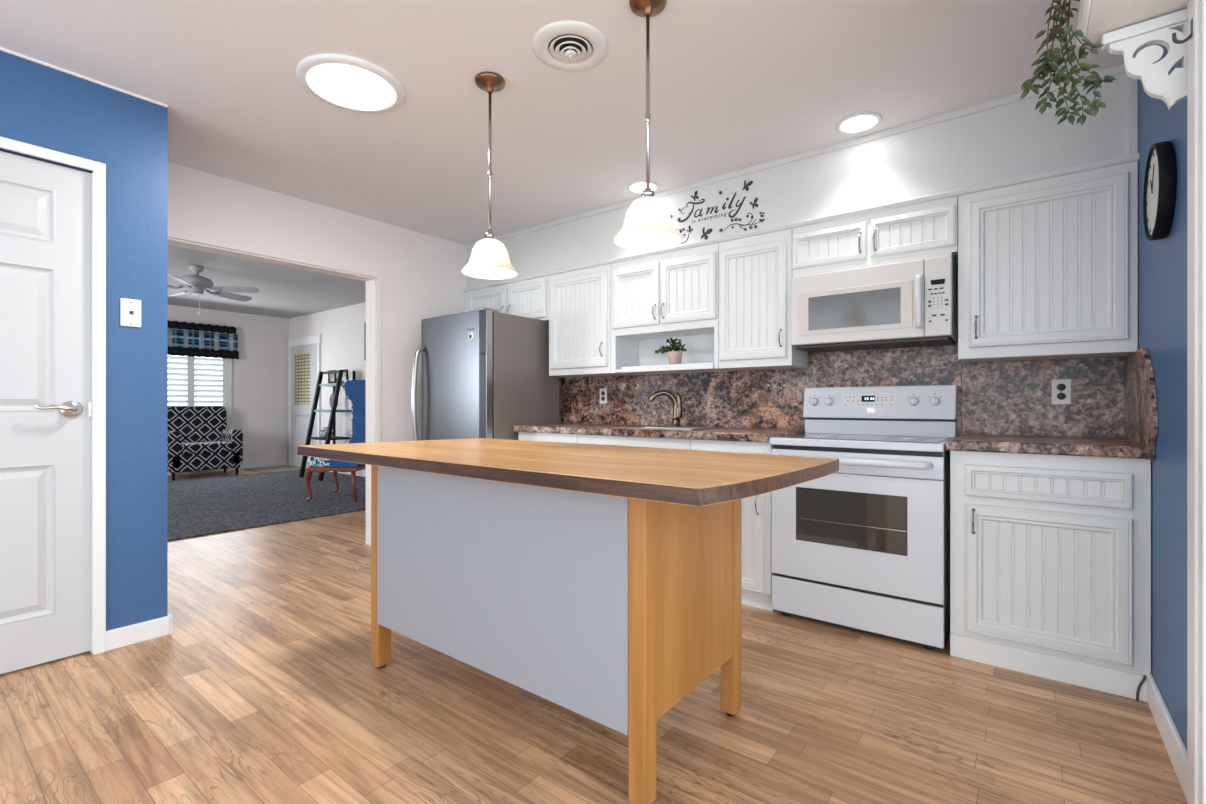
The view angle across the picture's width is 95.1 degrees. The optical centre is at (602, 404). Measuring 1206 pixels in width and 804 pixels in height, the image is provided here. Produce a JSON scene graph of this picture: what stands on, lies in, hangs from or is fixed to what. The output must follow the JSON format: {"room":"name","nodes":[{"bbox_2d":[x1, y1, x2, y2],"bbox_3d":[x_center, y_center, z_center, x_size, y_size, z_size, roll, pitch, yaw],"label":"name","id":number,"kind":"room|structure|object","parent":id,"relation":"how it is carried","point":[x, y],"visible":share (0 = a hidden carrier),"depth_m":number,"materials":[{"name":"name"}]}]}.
{"room":"kitchen","nodes":[
{"label":"kitchen","id":0,"kind":"room"},
{"bbox_2d":[0,50,167,630],"bbox_3d":[-3.332,-0.160,1.427,0.720,2.440,3.390,0,0,38],"label":"wall","id":1,"kind":"structure","parent":0,"point":[43,106],"depth_m":2.44,"materials":[{"name":"blue paint"}]},
{"bbox_2d":[0,151,91,673],"bbox_3d":[-2.424,0.031,2.018,0.098,2.034,0.838,0,0,38],"label":"door","id":2,"kind":"structure","parent":1,"relation":"in","point":[46,404],"depth_m":2.24,"materials":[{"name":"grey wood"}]},
{"bbox_2d":[0,137,105,654],"bbox_3d":[-2.457,0.014,2.039,0.118,2.092,0.917,0,0,38],"label":"trim","id":3,"kind":"structure","parent":1,"relation":"attached to","point":[98,177],"depth_m":2.35,"materials":[{"name":"white paint"}]},
{"bbox_2d":[0,47,167,107],"bbox_3d":[-3.044,-1.375,1.205,0.008,0.010,3.390,0,0,38],"label":"trim","id":4,"kind":"structure","parent":1,"relation":"attached to","point":[1,48],"depth_m":2.31,"materials":[{"name":"white paint"}]},
{"bbox_2d":[120,298,140,326],"bbox_3d":[-2.088,-0.406,2.442,0.010,0.122,0.072,0,0,38],"label":"phone jack","id":5,"kind":"object","parent":1,"relation":"attached to","point":[130,309],"visible":1,"depth_m":2.44,"materials":[{"name":"white plastic"}]},
{"bbox_2d":[106,613,172,650],"bbox_3d":[-2.345,1.018,2.677,0.716,0.085,0.237,0,0,38],"label":"baseboard","id":6,"kind":"structure","parent":1,"relation":"attached to","point":[120,637],"depth_m":2.46,"materials":[{"name":"white paint"}]},
{"bbox_2d":[168,305,288,463],"bbox_3d":[-7.541,-0.215,6.923,0.100,2.550,6.950,0,0,38],"label":"wall","id":7,"kind":"structure","parent":0,"point":[260,375],"depth_m":9.19,"materials":[{"name":"white paint"}]},
{"bbox_2d":[168,349,231,416],"bbox_3d":[-6.447,-0.430,8.257,0.056,1.260,1.540,0,0,38],"label":"window","id":8,"kind":"structure","parent":7,"relation":"in","point":[226,365],"depth_m":8.54,"materials":[{"name":"white paint"}]},
{"bbox_2d":[168,320,238,358],"bbox_3d":[-6.409,-0.988,8.210,0.118,0.526,1.731,0,0,38],"label":"valance","id":9,"kind":"object","parent":7,"relation":"attached to","point":[194,339],"visible":0.49,"depth_m":8.47,"materials":[{"name":"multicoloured fabric"}]},
{"bbox_2d":[168,245,365,318],"bbox_3d":[-5.103,-1.540,5.042,6.260,0.100,6.950,0,0,38],"label":"ceiling","id":10,"kind":"structure","parent":0,"point":[285,292],"depth_m":6.91,"materials":[{"name":"grey paint"}]},
{"bbox_2d":[168,265,259,314],"bbox_3d":[-4.422,-1.229,5.962,1.221,0.522,1.248,0,0,38],"label":"ceiling fan","id":11,"kind":"object","parent":10,"relation":"hanging from","point":[196,284],"visible":0.97,"depth_m":5.92,"materials":[{"name":"grey"}]},
{"bbox_2d":[244,465,306,472],"bbox_3d":[-5.173,1.054,8.904,1.170,0.012,0.680,0,0,38],"label":"floor","id":12,"kind":"structure","parent":0,"point":[287,467],"depth_m":8.91,"materials":[{"name":"wood"}]},
{"bbox_2d":[168,162,466,441],"bbox_3d":[-2.882,-0.160,2.697,0.120,2.440,5.950,0,0,38],"label":"wall","id":13,"kind":"structure","parent":0,"point":[422,277],"depth_m":4.09,"materials":[{"name":"white paint"}]},
{"bbox_2d":[168,231,380,544],"bbox_3d":[-2.264,0.037,3.496,0.144,2.045,1.770,0,0,38],"label":"trim","id":14,"kind":"structure","parent":13,"relation":"attached to","point":[373,280],"depth_m":4.13,"materials":[{"name":"white paint"}]},
{"bbox_2d":[289,302,365,470],"bbox_3d":[-2.971,-0.215,7.723,6.160,2.550,0.100,0,0,38],"label":"wall","id":15,"kind":"structure","parent":0,"point":[341,330],"depth_m":8.50,"materials":[{"name":"white paint"}]},
{"bbox_2d":[168,461,365,476],"bbox_3d":[-4.038,1.015,6.431,6.050,0.090,3.250,0,0,38],"label":"baseboard","id":16,"kind":"structure","parent":15,"relation":"attached to","point":[278,463],"depth_m":8.88,"materials":[{"name":"white paint"}]},
{"bbox_2d":[291,343,316,467],"bbox_3d":[-4.990,0.030,9.167,0.960,2.040,0.100,0,0,38],"label":"door","id":17,"kind":"structure","parent":15,"relation":"in","point":[304,357],"depth_m":9.24,"materials":[{"name":"grey wood"}]},
{"bbox_2d":[288,335,320,465],"bbox_3d":[-4.974,-0.030,9.187,1.140,2.180,0.030,0,0,38],"label":"trim","id":18,"kind":"structure","parent":15,"relation":"attached to","point":[314,339],"depth_m":9.08,"materials":[{"name":"white paint"}]},
{"bbox_2d":[349,379,365,416],"bbox_3d":[-3.185,-0.095,7.822,1.540,0.550,0.056,0,0,38],"label":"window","id":19,"kind":"structure","parent":15,"relation":"in","point":[350,408],"depth_m":8.24,"materials":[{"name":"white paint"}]},
{"bbox_2d":[364,322,365,360],"bbox_3d":[-3.231,-0.915,7.844,0.560,0.550,0.024,0,0,38],"label":"picture frame","id":20,"kind":"object","parent":15,"relation":"attached to","point":[365,322],"visible":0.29,"depth_m":8.00,"materials":[{"name":"black paint"}]},
{"bbox_2d":[0,0,1141,244],"bbox_3d":[-0.364,-1.430,0.830,6.390,0.100,6.070,0,0,38],"label":"ceiling","id":21,"kind":"structure","parent":0,"point":[735,85],"depth_m":2.33,"materials":[{"name":"white paint"}]},
{"bbox_2d":[296,54,404,112],"bbox_3d":[-1.081,-1.371,2.381,0.428,0.018,0.428,0,0,38],"label":"ceiling light","id":22,"kind":"object","parent":21,"relation":"attached to","point":[346,82],"visible":1,"depth_m":2.34,"materials":[{"name":"white paint"}]},
{"bbox_2d":[310,65,392,106],"bbox_3d":[-1.081,-1.367,2.381,0.325,0.007,0.325,0,0,38],"label":"diffuser","id":23,"kind":"object","parent":22,"relation":"attached to","point":[340,85],"depth_m":2.37,"materials":[{"name":"white plastic"}]},
{"bbox_2d":[461,72,517,279],"bbox_3d":[-0.480,-0.968,2.347,0.237,0.821,0.237,0,0,38],"label":"pendant light","id":24,"kind":"object","parent":21,"relation":"hanging from","point":[489,259],"visible":1,"depth_m":2.33,"materials":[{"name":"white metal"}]},
{"bbox_2d":[532,21,608,70],"bbox_3d":[-0.125,-1.359,2.130,0.294,0.042,0.294,0,0,38],"label":"ceiling vent","id":25,"kind":"object","parent":21,"relation":"in","point":[561,45],"visible":1,"depth_m":2.11,"materials":[{"name":"white metal"}]},
{"bbox_2d":[627,180,658,193],"bbox_3d":[0.253,-1.375,3.499,0.208,0.008,0.208,0,0,38],"label":"recessed light","id":26,"kind":"object","parent":21,"relation":"in","point":[637,187],"visible":0.77,"depth_m":3.48,"materials":[{"name":"white paint"}]},
{"bbox_2d":[613,0,682,250],"bbox_3d":[0.153,-0.968,1.883,0.237,0.821,0.237,0,0,38],"label":"pendant light","id":27,"kind":"object","parent":21,"relation":"hanging from","point":[648,225],"visible":1,"depth_m":1.87,"materials":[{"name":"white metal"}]},
{"bbox_2d":[836,112,881,133],"bbox_3d":[1.252,-1.375,2.703,0.208,0.008,0.208,0,0,38],"label":"recessed light","id":28,"kind":"object","parent":21,"relation":"in","point":[860,122],"visible":1,"depth_m":2.69,"materials":[{"name":"white paint"}]},
{"bbox_2d":[0,470,1186,803],"bbox_3d":[-2.573,1.100,3.090,12.650,0.080,6.950,0,0,38],"label":"floor","id":29,"kind":"structure","parent":0,"point":[265,687],"depth_m":1.84,"materials":[{"name":"brown wood"}]},
{"bbox_2d":[168,407,242,480],"bbox_3d":[-5.996,0.545,8.206,0.720,1.030,0.926,0,0,38],"label":"armchair","id":30,"kind":"object","parent":29,"relation":"on","point":[199,438],"visible":0.82,"depth_m":8.16,"materials":[{"name":"fabric"}]},
{"bbox_2d":[181,441,231,453],"bbox_3d":[-5.893,0.629,8.127,0.460,0.139,0.610,0,0,38],"label":"seat cushion","id":31,"kind":"object","parent":30,"relation":"on","point":[187,447],"depth_m":8.02,"materials":[{"name":"fabric"}]},
{"bbox_2d":[168,469,365,540],"bbox_3d":[-4.941,1.053,5.530,4.020,0.014,5.720,0,0,38],"label":"area rug","id":32,"kind":"object","parent":29,"relation":"on","point":[213,505],"visible":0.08,"depth_m":5.96,"materials":[{"name":"grey carpet"}]},
{"bbox_2d":[299,370,355,480],"bbox_3d":[-3.978,0.278,7.969,0.625,1.535,0.520,0,0,38],"label":"ladder shelf","id":33,"kind":"object","parent":32,"relation":"on","point":[336,386],"visible":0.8,"depth_m":7.96,"materials":[{"name":"black paint"}]},
{"bbox_2d":[319,427,332,437],"bbox_3d":[-3.992,0.399,7.955,0.190,0.150,0.190,0,0,38],"label":"ginger jar","id":34,"kind":"object","parent":33,"relation":"on","point":[323,432],"visible":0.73,"depth_m":7.89,"materials":[{"name":"ceramic"}]},
{"bbox_2d":[328,370,336,382],"bbox_3d":[-3.995,-0.406,8.147,0.220,0.200,0.020,0,0,38],"label":"picture frame","id":35,"kind":"object","parent":33,"relation":"on","point":[332,378],"visible":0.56,"depth_m":8.14,"materials":[{"name":"black paint"}]},
{"bbox_2d":[330,374,333,381],"bbox_3d":[-3.995,-0.406,8.148,0.152,0.132,0.006,0,0,38],"label":"photo","id":36,"kind":"object","parent":35,"relation":"attached to","point":[331,375],"depth_m":8.15},
{"bbox_2d":[329,393,337,406],"bbox_3d":[-3.953,-0.051,8.088,0.250,0.250,0.022,0,0,38],"label":"decorative plate","id":37,"kind":"object","parent":33,"relation":"on","point":[332,394],"visible":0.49,"depth_m":8.10,"materials":[{"name":"grey ceramic"}]},
{"bbox_2d":[341,369,347,382],"bbox_3d":[-3.753,-0.406,7.998,0.205,0.200,0.020,0,0,38],"label":"picture frame","id":38,"kind":"object","parent":33,"relation":"on","point":[345,372],"visible":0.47,"depth_m":7.97,"materials":[{"name":"black paint"}]},
{"bbox_2d":[342,372,345,380],"bbox_3d":[-3.753,-0.406,7.999,0.137,0.132,0.006,0,0,38],"label":"photo","id":39,"kind":"object","parent":38,"relation":"attached to","point":[344,373],"depth_m":7.99},
{"bbox_2d":[305,379,365,501],"bbox_3d":[-2.791,0.385,6.215,0.797,1.318,0.672,0,0,0],"label":"wingback chair","id":40,"kind":"object","parent":32,"relation":"on","point":[354,390],"visible":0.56,"depth_m":5.88,"materials":[{"name":"blue fabric"}]},
{"bbox_2d":[411,307,558,440],"bbox_3d":[-0.904,0.197,4.244,0.763,1.727,0.854,0,0,38],"label":"refrigerator","id":41,"kind":"object","parent":29,"relation":"on","point":[485,371],"visible":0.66,"depth_m":3.98,"materials":[{"name":"grey metal"}]},
{"bbox_2d":[518,432,576,442],"bbox_3d":[-0.227,0.626,3.971,0.547,0.867,0.629,0,0,38],"label":"base cabinet","id":42,"kind":"object","parent":29,"relation":"on","point":[528,436],"visible":0.02,"depth_m":3.75,"materials":[{"name":"white wood"}]},
{"bbox_2d":[297,438,838,803],"bbox_3d":[-0.268,0.617,2.063,1.984,0.886,0.871,0,0,38],"label":"kitchen island","id":43,"kind":"object","parent":29,"relation":"on","point":[601,583],"visible":1,"depth_m":1.65,"materials":[{"name":"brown wood"}]},
{"bbox_2d":[577,434,690,449],"bbox_3d":[0.319,0.626,3.550,0.827,0.867,0.629,0,0,38],"label":"base cabinet","id":44,"kind":"object","parent":29,"relation":"on","point":[672,443],"visible":0.02,"depth_m":3.31,"materials":[{"name":"white wood"}]},
{"bbox_2d":[513,423,804,442],"bbox_3d":[0.288,0.171,3.597,1.872,0.043,0.624,0,0,38],"label":"countertop","id":45,"kind":"structure","parent":44,"relation":"on","point":[721,433],"depth_m":3.24,"materials":[{"name":"brown stone"}]},
{"bbox_2d":[649,389,682,425],"bbox_3d":[0.420,0.021,3.661,0.230,0.257,0.090,0,0,-14],"label":"faucet","id":46,"kind":"object","parent":45,"relation":"on","point":[677,401],"visible":0.92,"depth_m":3.66,"materials":[{"name":"brown metal"}]},
{"bbox_2d":[614,425,717,429],"bbox_3d":[0.393,0.228,3.473,0.560,0.172,0.340,0,0,38],"label":"sink","id":47,"kind":"object","parent":45,"relation":"in","point":[641,426],"visible":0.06,"depth_m":3.51,"materials":[{"name":"silver metal"}]},
{"bbox_2d":[691,439,773,610],"bbox_3d":[0.831,0.626,3.155,0.461,0.867,0.629,0,0,38],"label":"base cabinet","id":48,"kind":"object","parent":29,"relation":"on","point":[757,573],"visible":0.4,"depth_m":2.85,"materials":[{"name":"white wood"}]},
{"bbox_2d":[770,385,957,649],"bbox_3d":[1.307,0.481,2.766,0.746,1.158,0.673,0,0,38],"label":"range","id":49,"kind":"object","parent":29,"relation":"on","point":[864,545],"visible":0.98,"depth_m":2.56,"materials":[{"name":"white enameled metal"},{"name":"glass"},{"name":"black plastic"}]},
{"bbox_2d":[770,433,949,451],"bbox_3d":[1.292,0.181,2.747,0.746,0.039,0.542,0,0,38],"label":"cooktop","id":50,"kind":"object","parent":49,"relation":"in","point":[840,442],"depth_m":2.61,"materials":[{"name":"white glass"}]},
{"bbox_2d":[950,450,1150,701],"bbox_3d":[1.868,0.626,2.355,0.608,0.867,0.629,0,0,38],"label":"base cabinet","id":51,"kind":"object","parent":29,"relation":"on","point":[1050,555],"visible":0.98,"depth_m":2.12,"materials":[{"name":"white wood"}]},
{"bbox_2d":[946,434,1147,458],"bbox_3d":[1.873,0.171,2.374,0.622,0.043,0.612,0,0,38],"label":"countertop","id":52,"kind":"structure","parent":51,"relation":"on","point":[1048,445],"depth_m":2.17,"materials":[{"name":"brown stone"}]},
{"bbox_2d":[1136,675,1145,700],"bbox_3d":[1.918,1.010,1.964,0.033,0.092,0.014,0,0,2],"label":"cable","id":53,"kind":"object","parent":29,"relation":"on","point":[1144,676],"visible":1,"depth_m":1.96,"materials":[{"name":"grey plastic"}]},
{"bbox_2d":[467,73,1127,287],"bbox_3d":[0.568,-1.183,3.619,4.217,0.395,0.275,0,0,38],"label":"wall","id":54,"kind":"structure","parent":0,"point":[1012,140],"depth_m":2.80,"materials":[{"name":"white paint"}]},
{"bbox_2d":[670,180,764,243],"bbox_3d":[0.662,-1.167,3.372,0.672,0.329,0.001,0,0,38],"label":"wall decal","id":55,"kind":"object","parent":54,"relation":"attached to","point":[749,183],"visible":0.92,"depth_m":3.33,"materials":[{"name":"grey plastic"}]},
{"bbox_2d":[465,64,1137,248],"bbox_3d":[0.478,-1.190,3.503,4.217,0.380,0.018,0,0,38],"label":"trim","id":56,"kind":"structure","parent":54,"relation":"attached to","point":[1120,69],"depth_m":2.76,"materials":[{"name":"white paint"}]},
{"bbox_2d":[559,362,1099,437],"bbox_3d":[0.688,-0.160,3.776,4.457,2.440,0.120,0,0,38],"label":"wall","id":57,"kind":"structure","parent":0,"point":[962,362],"depth_m":4.48,"materials":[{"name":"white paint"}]},
{"bbox_2d":[465,276,548,321],"bbox_3d":[-0.730,-0.810,4.570,0.994,0.340,0.353,0,0,38],"label":"upper cabinet","id":58,"kind":"object","parent":57,"relation":"attached to","point":[527,298],"visible":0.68,"depth_m":4.36,"materials":[{"name":"white wood"}]},
{"bbox_2d":[462,153,1139,291],"bbox_3d":[0.468,-0.987,3.490,4.217,0.030,0.053,0,0,38],"label":"trim","id":59,"kind":"structure","parent":58,"relation":"attached to","point":[1134,157],"depth_m":2.81,"materials":[{"name":"white wood"}]},
{"bbox_2d":[549,264,628,376],"bbox_3d":[-0.104,-0.599,4.087,0.581,0.763,0.353,0,0,38],"label":"upper cabinet","id":60,"kind":"object","parent":57,"relation":"attached to","point":[579,300],"visible":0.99,"depth_m":3.97,"materials":[{"name":"white wood"}]},
{"bbox_2d":[611,243,735,374],"bbox_3d":[0.448,-0.599,3.662,0.808,0.763,0.353,0,0,38],"label":"upper cabinet","id":61,"kind":"object","parent":57,"relation":"attached to","point":[655,299],"visible":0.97,"depth_m":3.61,"materials":[{"name":"white wood"}]},
{"bbox_2d":[621,362,713,368],"bbox_3d":[0.481,-0.247,3.649,0.684,0.015,0.291,0,0,38],"label":"niche shelf","id":62,"kind":"object","parent":61,"relation":"attached to","point":[710,365],"depth_m":3.47,"materials":[{"name":"white wood"}]},
{"bbox_2d":[655,338,686,364],"bbox_3d":[0.434,-0.347,3.640,0.227,0.184,0.140,0,0,27],"label":"potted plant","id":63,"kind":"object","parent":61,"relation":"on","point":[674,357],"visible":1,"depth_m":3.59,"materials":[{"name":"green plant"}]},
{"bbox_2d":[561,368,807,428],"bbox_3d":[0.443,-0.034,3.877,1.966,0.364,0.018,0,0,38],"label":"backsplash","id":64,"kind":"structure","parent":57,"relation":"attached to","point":[733,399],"depth_m":3.72,"materials":[{"name":"brown stone"}]},
{"bbox_2d":[600,388,606,403],"bbox_3d":[0.001,-0.065,4.201,0.070,0.116,0.008,0,0,38],"label":"outlet","id":65,"kind":"object","parent":64,"relation":"attached to","point":[603,391],"visible":1,"depth_m":4.19,"materials":[{"name":"white plastic"}]},
{"bbox_2d":[719,229,807,370],"bbox_3d":[0.944,-0.599,3.279,0.439,0.763,0.353,0,0,38],"label":"upper cabinet","id":66,"kind":"object","parent":57,"relation":"attached to","point":[755,272],"visible":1,"depth_m":3.17,"materials":[{"name":"white wood"}]},
{"bbox_2d":[792,196,957,274],"bbox_3d":[1.424,-0.848,2.908,0.770,0.265,0.353,0,0,38],"label":"upper cabinet","id":67,"kind":"object","parent":57,"relation":"attached to","point":[928,228],"visible":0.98,"depth_m":2.77,"materials":[{"name":"white wood"}]},
{"bbox_2d":[791,252,957,352],"bbox_3d":[1.401,-0.507,2.886,0.744,0.406,0.370,0,0,38],"label":"microwave","id":68,"kind":"object","parent":67,"relation":"attached to","point":[908,302],"visible":0.99,"depth_m":2.75,"materials":[{"name":"white"}]},
{"bbox_2d":[808,341,961,437],"bbox_3d":[1.523,-0.105,3.042,0.761,0.570,0.021,0,0,38],"label":"backsplash","id":69,"kind":"structure","parent":57,"relation":"attached to","point":[927,365],"depth_m":3.00,"materials":[{"name":"brown stone"}]},
{"bbox_2d":[961,357,1123,437],"bbox_3d":[2.065,-0.032,2.626,0.604,0.359,0.018,0,0,38],"label":"backsplash","id":70,"kind":"structure","parent":57,"relation":"attached to","point":[1003,397],"depth_m":2.61,"materials":[{"name":"brown stone"}]},
{"bbox_2d":[1052,379,1070,403],"bbox_3d":[2.126,-0.060,2.561,0.070,0.116,0.008,0,0,38],"label":"outlet","id":71,"kind":"object","parent":70,"relation":"attached to","point":[1061,388],"visible":1,"depth_m":2.56,"materials":[{"name":"white plastic"}]},
{"bbox_2d":[1057,393,1065,399],"bbox_3d":[2.125,-0.039,2.559,0.033,0.033,0.002,0,0,38],"label":"socket","id":72,"kind":"object","parent":71,"relation":"attached to","point":[1060,396],"depth_m":2.56,"materials":[{"name":"grey plastic"}]},
{"bbox_2d":[1057,384,1065,390],"bbox_3d":[2.125,-0.081,2.559,0.033,0.033,0.002,0,0,38],"label":"socket","id":73,"kind":"object","parent":71,"relation":"attached to","point":[1060,387],"depth_m":2.56,"materials":[{"name":"grey plastic"}]},
{"bbox_2d":[958,161,1137,362],"bbox_3d":[1.971,-0.596,2.487,0.606,0.768,0.353,0,0,38],"label":"upper cabinet","id":74,"kind":"object","parent":57,"relation":"attached to","point":[1048,268],"visible":0.98,"depth_m":2.37,"materials":[{"name":"white wood"}]},
{"bbox_2d":[1138,29,1186,749],"bbox_3d":[1.733,-0.160,1.580,0.120,2.440,2.320,0,0,38],"label":"wall","id":75,"kind":"structure","parent":0,"point":[1162,263],"depth_m":1.73,"materials":[{"name":"blue paint"}]},
{"bbox_2d":[1077,0,1188,46],"bbox_3d":[1.168,-1.045,1.142,0.238,0.054,0.915,0,0,38],"label":"shelf","id":76,"kind":"object","parent":75,"relation":"attached to","point":[1096,18],"visible":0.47,"depth_m":1.44,"materials":[{"name":"white paint"}]},
{"bbox_2d":[1019,0,1115,124],"bbox_3d":[1.246,-0.994,1.484,0.207,0.475,0.119,0,0,38],"label":"trailing vine","id":77,"kind":"object","parent":76,"relation":"hanging from","point":[1048,66],"visible":1,"depth_m":1.49,"materials":[{"name":"green plant"}]},
{"bbox_2d":[1124,348,1157,459],"bbox_3d":[2.086,-0.009,2.148,0.012,0.403,0.710,0,0,38],"label":"side splash","id":78,"kind":"object","parent":75,"relation":"attached to","point":[1140,399],"visible":1,"depth_m":2.08,"materials":[{"name":"brown stone"}]},
{"bbox_2d":[1101,9,1186,109],"bbox_3d":[1.447,-0.897,1.479,0.164,0.240,0.038,0,0,38],"label":"shelf bracket","id":79,"kind":"object","parent":75,"relation":"attached to","point":[1147,66],"visible":0.99,"depth_m":1.46,"materials":[{"name":"white paint"}]},
{"bbox_2d":[1143,141,1176,240],"bbox_3d":[1.771,-0.678,1.760,0.037,0.298,0.298,0,0,38],"label":"wall clock","id":80,"kind":"object","parent":75,"relation":"attached to","point":[1159,193],"visible":1,"depth_m":1.69,"materials":[{"name":"black paint"}]},
{"bbox_2d":[1147,673,1186,799],"bbox_3d":[1.715,1.008,1.667,0.014,0.105,0.755,0,0,38],"label":"baseboard","id":81,"kind":"structure","parent":75,"relation":"attached to","point":[1175,747],"depth_m":1.67,"materials":[{"name":"white paint"}]},
{"bbox_2d":[1172,18,1192,43],"bbox_3d":[1.436,-0.918,1.360,0.051,0.054,0.017,0,0,33],"label":"coat hook","id":82,"kind":"object","parent":75,"relation":"attached to","point":[1174,38],"visible":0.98,"depth_m":1.36,"materials":[{"name":"grey metal"}]},
{"bbox_2d":[1187,0,1205,803],"bbox_3d":[1.281,-0.040,1.010,0.160,2.200,0.905,0,0,38],"label":"trim","id":83,"kind":"structure","parent":75,"relation":"attached to","point":[1196,9],"depth_m":1.33,"materials":[{"name":"white paint"}]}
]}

